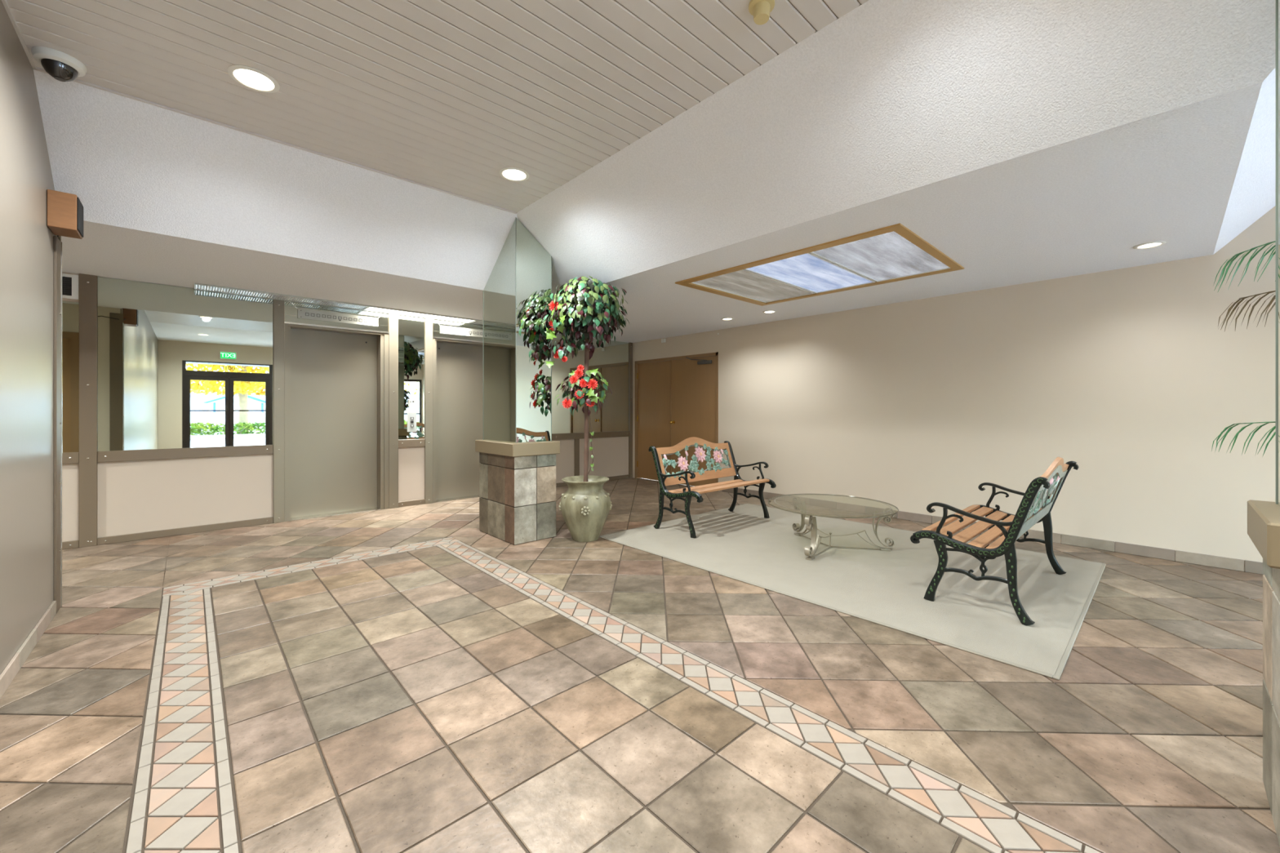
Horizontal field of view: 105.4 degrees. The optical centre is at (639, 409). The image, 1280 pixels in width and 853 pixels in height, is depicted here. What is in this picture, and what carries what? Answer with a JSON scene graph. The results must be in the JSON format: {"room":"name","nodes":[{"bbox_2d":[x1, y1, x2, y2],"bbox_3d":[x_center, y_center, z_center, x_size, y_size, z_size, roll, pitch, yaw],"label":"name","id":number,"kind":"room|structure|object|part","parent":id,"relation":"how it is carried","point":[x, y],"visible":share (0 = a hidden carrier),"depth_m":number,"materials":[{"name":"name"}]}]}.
{"room":"building lobby","nodes":[
{"label":"building lobby","id":0,"kind":"room"},
{"bbox_2d":[0,0,62,698],"bbox_3d":[-0.576,-0.350,-0.351,0.177,3.100,8.904,0,0,-43],"label":"wall","id":1,"kind":"structure","parent":0,"point":[31,254],"depth_m":2.39,"materials":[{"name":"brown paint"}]},
{"bbox_3d":[-3.485,0.087,2.918,0.012,2.225,0.136,0,0,-43],"label":"corner trim","id":2,"kind":"part","parent":1,"relation":"part of","materials":[{"name":"brown"}]},
{"bbox_2d":[46,189,83,239],"bbox_3d":[-3.482,-1.133,2.801,0.379,0.205,0.349,0,0,-43],"label":"wall speaker","id":3,"kind":"object","parent":1,"relation":"attached to","point":[64,211],"visible":0.81,"depth_m":2.77,"materials":[{"name":"brown wood"}]},
{"bbox_2d":[76,196,83,237],"bbox_3d":[-3.295,-1.133,2.872,0.006,0.185,0.184,0,0,-43],"label":"grille","id":4,"kind":"object","parent":3,"relation":"attached to","point":[79,206],"depth_m":2.85,"materials":[{"name":"black fabric"}]},
{"bbox_2d":[62,271,632,549],"bbox_3d":[-3.738,-0.100,5.440,9.880,2.600,0.214,0,0,-43],"label":"wall","id":5,"kind":"structure","parent":0,"point":[173,397],"depth_m":4.79,"materials":[{"name":"beige paint"}]},
{"bbox_2d":[62,273,79,299],"bbox_3d":[-4.995,-1.070,4.173,0.255,0.210,0.012,0,0,-43],"label":"air vent","id":6,"kind":"object","parent":5,"relation":"in","point":[70,282],"visible":0.42,"depth_m":4.23,"materials":[{"name":"white plastic"}]},
{"bbox_3d":[-6.091,0.801,3.204,3.188,0.673,0.032,0,0,-43],"label":"wainscot panel","id":7,"kind":"part","parent":5,"relation":"part of","materials":[{"name":"beige paint"}]},
{"bbox_3d":[-6.088,-1.065,3.200,3.188,0.250,0.040,0,0,-43],"label":"soffit panel","id":8,"kind":"part","parent":5,"relation":"part of","materials":[{"name":"beige laminate"}]},
{"bbox_3d":[-6.085,-0.286,3.198,3.184,1.308,0.048,0,0,-43],"label":"mirror panel","id":9,"kind":"part","parent":5,"relation":"part of","materials":[{"name":"clear glass"}]},
{"bbox_3d":[-6.081,0.416,3.192,3.188,0.097,0.062,0,0,-43],"label":"chair rail","id":10,"kind":"part","parent":5,"relation":"part of","materials":[{"name":"brown"}]},
{"bbox_3d":[-4.867,0.005,4.306,0.106,2.390,0.070,0,0,-43],"label":"post","id":11,"kind":"part","parent":5,"relation":"part of","materials":[{"name":"brown"}]},
{"bbox_3d":[-4.380,0.801,4.781,1.254,0.673,0.032,0,0,-43],"label":"wainscot panel","id":12,"kind":"part","parent":5,"relation":"part of","materials":[{"name":"beige paint"}]},
{"bbox_3d":[-4.375,-0.409,4.775,1.250,1.554,0.048,0,0,-43],"label":"mirror panel","id":13,"kind":"part","parent":5,"relation":"part of","materials":[{"name":"clear glass"}]},
{"bbox_3d":[-4.370,0.416,4.770,1.254,0.097,0.062,0,0,-43],"label":"chair rail","id":14,"kind":"part","parent":5,"relation":"part of","materials":[{"name":"brown"}]},
{"bbox_3d":[-3.871,0.005,5.225,0.097,2.390,0.070,0,0,-43],"label":"post","id":15,"kind":"part","parent":5,"relation":"part of","materials":[{"name":"beige metal"}]},
{"bbox_2d":[284,300,389,521],"bbox_3d":[-3.497,0.010,5.653,1.033,2.388,0.188,0,0,-43],"label":"door","id":16,"kind":"structure","parent":5,"relation":"in","point":[336,374],"depth_m":5.69,"materials":[{"name":"beige metal"}]},
{"bbox_2d":[284,302,385,326],"bbox_3d":[-3.440,-1.092,5.593,1.020,0.178,0.017,0,0,-43],"label":"indicator","id":17,"kind":"object","parent":16,"relation":"attached to","point":[302,313],"visible":1,"depth_m":5.57,"materials":[{"name":"white metal"}]},
{"bbox_3d":[-3.441,-1.055,5.594,0.800,0.104,0.014,0,0,-43],"label":"plate","id":18,"kind":"part","parent":17,"relation":"part of","materials":[{"name":"white metal"}]},
{"bbox_3d":[-3.508,1.200,5.641,0.890,0.008,0.150,0,0,-43],"label":"sill","id":19,"kind":"part","parent":16,"relation":"part of","materials":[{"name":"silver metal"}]},
{"bbox_2d":[284,300,388,332],"bbox_3d":[-3.464,-1.067,5.617,1.029,0.234,0.045,0,0,-43],"label":"mirror","id":20,"kind":"object","parent":16,"relation":"on","point":[290,309],"depth_m":5.55,"materials":[{"name":"glass"}]},
{"bbox_3d":[-3.036,0.005,5.994,0.107,2.390,0.070,0,0,-43],"label":"post","id":21,"kind":"part","parent":5,"relation":"part of","materials":[{"name":"beige metal"}]},
{"bbox_3d":[-2.892,0.801,6.153,0.320,0.673,0.032,0,0,-43],"label":"wainscot panel","id":22,"kind":"part","parent":5,"relation":"part of","materials":[{"name":"beige paint"}]},
{"bbox_3d":[-2.887,-0.409,6.147,0.316,1.554,0.048,0,0,-43],"label":"mirror panel","id":23,"kind":"part","parent":5,"relation":"part of","materials":[{"name":"clear glass"}]},
{"bbox_2d":[407,412,416,431],"bbox_3d":[-2.864,0.150,6.126,0.110,0.250,0.014,0,0,-43],"label":"panel","id":24,"kind":"object","parent":5,"relation":"attached to","point":[411,416],"visible":1,"depth_m":6.12,"materials":[{"name":"white metal"}]},
{"bbox_2d":[408,399,415,406],"bbox_3d":[-2.865,-0.088,6.128,0.090,0.090,0.010,0,0,-43],"label":"switch plate","id":25,"kind":"object","parent":5,"relation":"attached to","point":[411,402],"visible":1,"depth_m":6.12,"materials":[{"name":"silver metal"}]},
{"bbox_3d":[-2.882,0.416,6.142,0.320,0.097,0.062,0,0,-43],"label":"chair rail","id":26,"kind":"part","parent":5,"relation":"part of","materials":[{"name":"brown wood"}]},
{"bbox_3d":[-2.727,0.005,6.280,0.095,2.390,0.070,0,0,-43],"label":"post","id":27,"kind":"part","parent":5,"relation":"part of","materials":[{"name":"beige metal"}]},
{"bbox_2d":[432,319,483,502],"bbox_3d":[-2.366,0.010,6.696,1.000,2.388,0.188,0,0,-43],"label":"door","id":28,"kind":"structure","parent":5,"relation":"in","point":[457,360],"depth_m":6.64,"materials":[{"name":"beige metal"}]},
{"bbox_3d":[-2.367,1.200,6.693,0.890,0.008,0.150,0,0,-43],"label":"sill","id":29,"kind":"part","parent":28,"relation":"part of","materials":[{"name":"silver metal"}]},
{"bbox_2d":[432,319,483,341],"bbox_3d":[-2.333,-1.067,6.660,0.996,0.234,0.045,0,0,-43],"label":"mirror","id":30,"kind":"object","parent":28,"relation":"on","point":[436,326],"depth_m":6.49,"materials":[{"name":"glass"}]},
{"bbox_2d":[435,320,483,337],"bbox_3d":[-2.310,-1.092,6.635,1.020,0.178,0.017,0,0,-43],"label":"indicator","id":31,"kind":"object","parent":28,"relation":"attached to","point":[443,329],"visible":0.7,"depth_m":6.54,"materials":[{"name":"white metal"}]},
{"bbox_3d":[-2.311,-1.055,6.636,0.800,0.104,0.014,0,0,-43],"label":"plate","id":32,"kind":"part","parent":31,"relation":"part of","materials":[{"name":"white metal"}]},
{"bbox_3d":[-1.026,0.801,7.859,0.087,0.673,0.055,0,0,-43],"label":"wainscot post","id":33,"kind":"part","parent":5,"relation":"part of","materials":[{"name":"brown"}]},
{"bbox_3d":[-1.056,0.801,7.846,2.295,0.673,0.032,0,0,-43],"label":"wainscot panel","id":34,"kind":"part","parent":5,"relation":"part of","materials":[{"name":"beige paint"}]},
{"bbox_3d":[-1.051,-0.409,7.840,2.291,1.554,0.048,0,0,-43],"label":"mirror panel","id":35,"kind":"part","parent":5,"relation":"part of","materials":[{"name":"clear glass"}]},
{"bbox_3d":[-1.046,0.416,7.835,2.295,0.097,0.062,0,0,-43],"label":"chair rail","id":36,"kind":"part","parent":5,"relation":"part of","materials":[{"name":"brown wood"}]},
{"bbox_3d":[-0.176,0.005,8.632,0.065,2.390,0.070,0,0,-43],"label":"post","id":37,"kind":"part","parent":5,"relation":"part of","materials":[{"name":"brown"}]},
{"bbox_2d":[1,0,1275,342],"bbox_3d":[-0.160,-1.495,1.471,9.760,0.610,10.620,0,0,-43],"label":"ceiling","id":38,"kind":"structure","parent":0,"point":[660,144],"depth_m":2.73,"materials":[{"name":"white paint"}]},
{"bbox_3d":[-1.490,-1.752,0.755,0.012,0.020,4.730,0,0,-43],"label":"plank trim","id":39,"kind":"part","parent":38,"relation":"part of","materials":[{"name":"beige wood"}]},
{"bbox_2d":[31,46,87,81],"bbox_3d":[-2.895,-1.699,2.434,0.180,0.102,0.180,0,0,-43],"label":"security camera","id":40,"kind":"object","parent":38,"relation":"attached to","point":[63,67],"visible":1,"depth_m":2.40,"materials":[{"name":"white plastic"}]},
{"bbox_2d":[226,64,279,93],"bbox_3d":[-2.038,-1.745,2.577,0.218,0.008,0.218,0,0,-43],"label":"recessed light","id":41,"kind":"object","parent":38,"relation":"in","point":[251,77],"visible":1,"depth_m":2.57,"materials":[{"name":"white plastic"}]},
{"bbox_3d":[-2.096,-1.752,3.409,2.720,0.020,0.018,0,0,-43],"label":"plank trim","id":42,"kind":"part","parent":38,"relation":"part of","materials":[{"name":"beige wood"}]},
{"bbox_2d":[194,282,369,310],"bbox_3d":[-3.708,-1.182,5.150,1.470,0.016,0.270,0,0,-43],"label":"air vent","id":43,"kind":"object","parent":38,"relation":"in","point":[201,286],"visible":1,"depth_m":5.07,"materials":[{"name":"white metal"}]},
{"bbox_2d":[364,305,475,323],"bbox_3d":[-2.705,-1.182,6.075,1.260,0.016,0.270,0,0,-43],"label":"recessed light","id":44,"kind":"object","parent":38,"relation":"in","point":[373,308],"visible":0.94,"depth_m":6.04,"materials":[{"name":"white plastic"}]},
{"bbox_2d":[498,167,528,181],"bbox_3d":[-0.932,-1.745,3.617,0.218,0.008,0.218,0,0,-43],"label":"recessed light","id":45,"kind":"object","parent":38,"relation":"in","point":[513,174],"visible":1,"depth_m":3.61,"materials":[{"name":"white plastic"}]},
{"bbox_2d":[468,319,559,332],"bbox_3d":[-1.749,-1.182,6.957,1.340,0.016,0.270,0,0,-43],"label":"recessed light","id":46,"kind":"object","parent":38,"relation":"in","point":[477,322],"visible":0.16,"depth_m":6.59,"materials":[{"name":"white metal"}]},
{"bbox_2d":[720,317,733,319],"bbox_3d":[1.139,-1.185,6.354,0.168,0.008,0.168,0,0,-43],"label":"recessed light","id":47,"kind":"object","parent":38,"relation":"in","point":[723,318],"visible":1,"depth_m":6.34,"materials":[{"name":"white plastic"}]},
{"bbox_2d":[748,0,774,24],"bbox_3d":[0.524,-1.716,2.102,0.110,0.067,0.110,0,0,-43],"label":"smoke detector","id":48,"kind":"object","parent":38,"relation":"attached to","point":[761,10],"visible":1,"depth_m":2.08,"materials":[{"name":"beige plastic"}]},
{"bbox_2d":[762,310,776,313],"bbox_3d":[1.565,-1.185,5.894,0.168,0.008,0.168,0,0,-43],"label":"recessed light","id":49,"kind":"object","parent":38,"relation":"in","point":[766,311],"visible":1,"depth_m":5.88,"materials":[{"name":"white plastic"}]},
{"bbox_2d":[675,222,964,306],"bbox_3d":[1.518,-1.254,4.311,1.433,0.152,1.960,0,0,-43],"label":"ceiling light panel","id":50,"kind":"object","parent":38,"relation":"attached to","point":[891,253],"visible":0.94,"depth_m":4.17,"materials":[{"name":"blue glass"}]},
{"bbox_2d":[1133,240,1166,248],"bbox_3d":[3.667,-1.185,3.512,0.168,0.008,0.168,0,0,-43],"label":"recessed light","id":51,"kind":"object","parent":38,"relation":"in","point":[1152,244],"visible":1,"depth_m":3.51,"materials":[{"name":"white plastic"}]},
{"bbox_2d":[0,477,1279,852],"bbox_3d":[-0.164,1.260,1.549,9.860,0.120,10.940,0,0,-43],"label":"floor","id":52,"kind":"structure","parent":0,"point":[419,678],"depth_m":1.93,"materials":[{"name":"brown tile"}]},
{"bbox_2d":[475,217,559,545],"bbox_3d":[-1.196,-0.262,4.729,0.494,2.925,0.775,0,0,-43],"label":"pillar","id":53,"kind":"structure","parent":52,"relation":"on","point":[517,451],"depth_m":4.51,"materials":[{"name":"brown tile"}]},
{"bbox_2d":[483,217,551,443],"bbox_3d":[-1.198,-0.714,4.731,0.375,2.021,0.665,0,0,-43],"label":"mirror","id":54,"kind":"object","parent":53,"relation":"on","point":[517,380],"depth_m":4.51,"materials":[{"name":"mirror"}]},
{"bbox_2d":[543,275,629,542],"bbox_3d":[-0.496,-0.020,4.548,0.778,2.441,0.863,0,0,2],"label":"potted topiary","id":55,"kind":"object","parent":52,"relation":"on","point":[585,507],"visible":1,"depth_m":4.39,"materials":[{"name":"green plant"}]},
{"bbox_2d":[548,300,558,311],"bbox_3d":[-0.777,-0.937,4.367,0.100,0.100,0.039,0,-8,13],"label":"flower","id":56,"kind":"object","parent":55,"relation":"on","point":[553,304],"depth_m":4.37,"materials":[{"name":"red plant"}]},
{"bbox_2d":[553,351,559,359],"bbox_3d":[-0.759,-0.501,4.442,0.066,0.067,0.026,0,-8,11],"label":"flower","id":57,"kind":"object","parent":55,"relation":"on","point":[556,355],"depth_m":4.44,"materials":[{"name":"red plant"}]},
{"bbox_2d":[561,355,567,362],"bbox_3d":[-0.683,-0.461,4.403,0.057,0.057,0.022,0,-9,7],"label":"flower","id":58,"kind":"object","parent":55,"relation":"on","point":[564,358],"depth_m":4.40,"materials":[{"name":"red plant"}]},
{"bbox_2d":[562,398,572,408],"bbox_3d":[-0.658,-0.062,4.397,0.095,0.096,0.037,0,-9,5],"label":"flower","id":59,"kind":"object","parent":55,"relation":"on","point":[566,402],"depth_m":4.40,"materials":[{"name":"red plant"}]},
{"bbox_2d":[569,374,578,384],"bbox_3d":[-0.588,-0.272,4.358,0.090,0.091,0.035,0,-9,1],"label":"flower","id":60,"kind":"object","parent":55,"relation":"on","point":[574,379],"depth_m":4.36,"materials":[{"name":"red plant"}]},
{"bbox_2d":[573,368,583,377],"bbox_3d":[-0.549,-0.332,4.379,0.085,0.086,0.033,0,-9,-2],"label":"flower","id":61,"kind":"object","parent":55,"relation":"on","point":[578,373],"depth_m":4.38,"materials":[{"name":"red plant"}]},
{"bbox_2d":[574,389,584,399],"bbox_3d":[-0.540,-0.142,4.339,0.085,0.086,0.033,0,-9,-3],"label":"flower","id":62,"kind":"object","parent":55,"relation":"on","point":[579,394],"depth_m":4.34,"materials":[{"name":"red plant"}]},
{"bbox_2d":[577,364,584,370],"bbox_3d":[-0.539,-0.382,4.422,0.066,0.067,0.026,0,-9,-3],"label":"flower","id":63,"kind":"object","parent":55,"relation":"on","point":[580,367],"depth_m":4.42,"materials":[{"name":"red plant"}]},
{"bbox_2d":[578,378,586,387],"bbox_3d":[-0.505,-0.242,4.349,0.085,0.086,0.033,0,-9,-5],"label":"flower","id":64,"kind":"object","parent":55,"relation":"on","point":[583,382],"depth_m":4.35,"materials":[{"name":"red plant"}]},
{"bbox_2d":[585,398,595,407],"bbox_3d":[-0.443,-0.072,4.378,0.090,0.091,0.035,0,-8,-9],"label":"flower","id":65,"kind":"object","parent":55,"relation":"on","point":[593,403],"depth_m":4.38,"materials":[{"name":"red plant"}]},
{"bbox_2d":[586,378,597,390],"bbox_3d":[-0.424,-0.232,4.347,0.100,0.100,0.039,0,-8,-10],"label":"flower","id":66,"kind":"object","parent":55,"relation":"on","point":[592,384],"depth_m":4.35,"materials":[{"name":"red plant"}]},
{"bbox_2d":[599,503,1106,679],"bbox_3d":[1.611,1.196,4.192,2.390,0.009,3.320,0,0,-43],"label":"area rug","id":67,"kind":"object","parent":52,"relation":"on","point":[887,588],"visible":0.95,"depth_m":3.44,"materials":[{"name":"beige carpet"}]},
{"bbox_2d":[648,436,776,537],"bbox_3d":[0.786,0.743,5.137,1.278,0.894,0.691,0,0,-43],"label":"garden bench","id":68,"kind":"object","parent":67,"relation":"on","point":[693,474],"visible":1,"depth_m":5.17,"materials":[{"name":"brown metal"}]},
{"bbox_3d":[0.194,0.968,4.875,0.032,0.443,0.146,0,0,-43],"label":"leg","id":69,"kind":"part","parent":68,"relation":"part of","materials":[{"name":"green metal"}]},
{"bbox_3d":[0.335,0.610,4.721,0.044,0.490,0.691,0,0,-43],"label":"frame","id":70,"kind":"part","parent":68,"relation":"part of","materials":[{"name":"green metal"}]},
{"bbox_3d":[0.350,0.686,4.705,0.040,0.224,0.460,0,0,-43],"label":"armrest","id":71,"kind":"part","parent":68,"relation":"part of","materials":[{"name":"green metal"}]},
{"bbox_3d":[0.473,0.994,4.572,0.032,0.391,0.129,0,0,-43],"label":"leg","id":72,"kind":"part","parent":68,"relation":"part of","materials":[{"name":"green metal"}]},
{"bbox_3d":[0.589,0.376,5.350,1.182,0.161,0.072,0,0,-43],"label":"rail","id":73,"kind":"part","parent":68,"relation":"part of","materials":[{"name":"brown wood"}]},
{"bbox_3d":[0.623,0.526,5.314,1.089,0.300,0.108,0,0,-43],"label":"rose panel","id":74,"kind":"part","parent":68,"relation":"part of","materials":[{"name":"metal"}]},
{"bbox_3d":[0.665,0.713,5.268,1.182,0.097,0.050,0,0,-43],"label":"rail","id":75,"kind":"part","parent":68,"relation":"part of","materials":[{"name":"brown wood"}]},
{"bbox_3d":[1.095,0.968,5.706,0.032,0.443,0.146,0,0,-43],"label":"leg","id":76,"kind":"part","parent":68,"relation":"part of","materials":[{"name":"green metal"}]},
{"bbox_3d":[1.236,0.610,5.553,0.044,0.490,0.691,0,0,-43],"label":"frame","id":77,"kind":"part","parent":68,"relation":"part of","materials":[{"name":"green metal"}]},
{"bbox_3d":[1.251,0.686,5.536,0.040,0.224,0.460,0,0,-43],"label":"armrest","id":78,"kind":"part","parent":68,"relation":"part of","materials":[{"name":"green metal"}]},
{"bbox_3d":[1.375,0.994,5.403,0.032,0.391,0.129,0,0,-43],"label":"leg","id":79,"kind":"part","parent":68,"relation":"part of","materials":[{"name":"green metal"}]},
{"bbox_2d":[768,493,898,560],"bbox_3d":[1.650,1.000,4.229,1.048,0.380,1.048,0,0,-43],"label":"coffee table","id":80,"kind":"object","parent":67,"relation":"on","point":[810,520],"visible":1,"depth_m":4.14,"materials":[{"name":"grey metal"}]},
{"bbox_3d":[1.510,1.027,4.643,0.040,0.268,0.143,0,0,-19],"label":"leg","id":81,"kind":"part","parent":80,"relation":"part of","materials":[{"name":"grey metal"}]},
{"bbox_3d":[1.362,1.027,3.900,0.040,0.268,0.143,0,0,41],"label":"leg","id":82,"kind":"part","parent":80,"relation":"part of","materials":[{"name":"grey metal"}]},
{"bbox_3d":[1.650,1.122,4.229,0.022,0.128,0.022,0,0,-20],"label":"hub post","id":83,"kind":"part","parent":80,"relation":"part of","materials":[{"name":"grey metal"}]},
{"bbox_3d":[1.650,0.818,4.229,1.040,0.014,1.040,0,0,-43],"label":"glass","id":84,"kind":"part","parent":80,"relation":"part of","materials":[{"name":"clear glass"}]},
{"bbox_3d":[2.079,1.027,4.143,0.143,0.268,0.040,0,0,11],"label":"leg","id":85,"kind":"part","parent":80,"relation":"part of","materials":[{"name":"grey metal"}]},
{"bbox_2d":[910,457,1079,626],"bbox_3d":[2.426,0.743,3.299,1.278,0.894,0.691,0,0,-43],"label":"garden bench","id":86,"kind":"object","parent":67,"relation":"on","point":[1037,502],"visible":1,"depth_m":3.00,"materials":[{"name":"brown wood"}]},
{"bbox_3d":[1.838,0.994,3.033,0.032,0.391,0.129,0,0,-43],"label":"leg","id":87,"kind":"part","parent":86,"relation":"part of","materials":[{"name":"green metal"}]},
{"bbox_3d":[1.961,0.686,2.899,0.040,0.224,0.460,0,0,-43],"label":"armrest","id":88,"kind":"part","parent":86,"relation":"part of","materials":[{"name":"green metal"}]},
{"bbox_3d":[1.976,0.610,2.883,0.044,0.490,0.691,0,0,-43],"label":"frame","id":89,"kind":"part","parent":86,"relation":"part of","materials":[{"name":"green metal"}]},
{"bbox_3d":[2.739,0.994,3.864,0.032,0.391,0.129,0,0,-43],"label":"leg","id":90,"kind":"part","parent":86,"relation":"part of","materials":[{"name":"metal"}]},
{"bbox_3d":[2.862,0.686,3.730,0.040,0.224,0.460,0,0,-43],"label":"armrest","id":91,"kind":"part","parent":86,"relation":"part of","materials":[{"name":"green metal"}]},
{"bbox_3d":[2.117,0.968,2.730,0.032,0.443,0.146,0,0,-43],"label":"leg","id":92,"kind":"part","parent":86,"relation":"part of","materials":[{"name":"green metal"}]},
{"bbox_3d":[2.877,0.610,3.714,0.044,0.490,0.691,0,0,-43],"label":"frame","id":93,"kind":"part","parent":86,"relation":"part of","materials":[{"name":"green metal"}]},
{"bbox_3d":[2.548,0.713,3.167,1.182,0.097,0.050,0,0,-43],"label":"rail","id":94,"kind":"part","parent":86,"relation":"part of","materials":[{"name":"brown wood"}]},
{"bbox_3d":[2.590,0.526,3.122,1.089,0.300,0.108,0,0,-43],"label":"rose panel","id":95,"kind":"part","parent":86,"relation":"part of","materials":[{"name":"metal"}]},
{"bbox_3d":[3.018,0.968,3.561,0.032,0.443,0.146,0,0,-43],"label":"leg","id":96,"kind":"part","parent":86,"relation":"part of","materials":[{"name":"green metal"}]},
{"bbox_3d":[2.623,0.376,3.086,1.182,0.161,0.072,0,0,-43],"label":"rail","id":97,"kind":"part","parent":86,"relation":"part of","materials":[{"name":"brown wood"}]},
{"bbox_2d":[1211,240,1275,455],"bbox_3d":[3.169,0.185,1.469,1.374,2.029,1.711,0,0,0],"label":"potted palm","id":98,"kind":"object","parent":52,"relation":"on","point":[1233,257],"visible":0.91,"depth_m":2.11,"materials":[{"name":"green plant"}]},
{"bbox_2d":[1247,0,1279,846],"bbox_3d":[2.092,-0.270,1.164,0.494,2.940,0.775,0,0,-43],"label":"pillar","id":99,"kind":"structure","parent":52,"relation":"on","point":[1263,517],"depth_m":1.45,"materials":[{"name":"brown tile"}]},
{"bbox_2d":[1275,0,1279,506],"bbox_3d":[2.090,-0.722,1.166,0.375,2.036,0.665,0,0,-43],"label":"mirror","id":100,"kind":"object","parent":99,"relation":"on","point":[1277,2],"depth_m":1.52,"materials":[{"name":"mirror"}]},
{"bbox_2d":[632,205,1275,574],"bbox_3d":[3.461,-0.350,4.824,0.132,3.100,11.040,0,0,-43],"label":"wall","id":101,"kind":"structure","parent":0,"point":[1130,376],"depth_m":4.47,"materials":[{"name":"beige paint"}]},
{"bbox_2d":[635,351,718,487],"bbox_3d":[0.548,0.172,7.927,0.168,2.064,1.844,0,0,-43],"label":"door","id":102,"kind":"structure","parent":101,"relation":"in","point":[677,397],"depth_m":7.91,"materials":[{"name":"brown wood"}]},
{"bbox_3d":[0.852,-0.790,7.521,0.065,0.095,0.425,0,0,-43],"label":"closer arm","id":103,"kind":"part","parent":102,"relation":"part of","materials":[{"name":"grey metal"}]}
]}

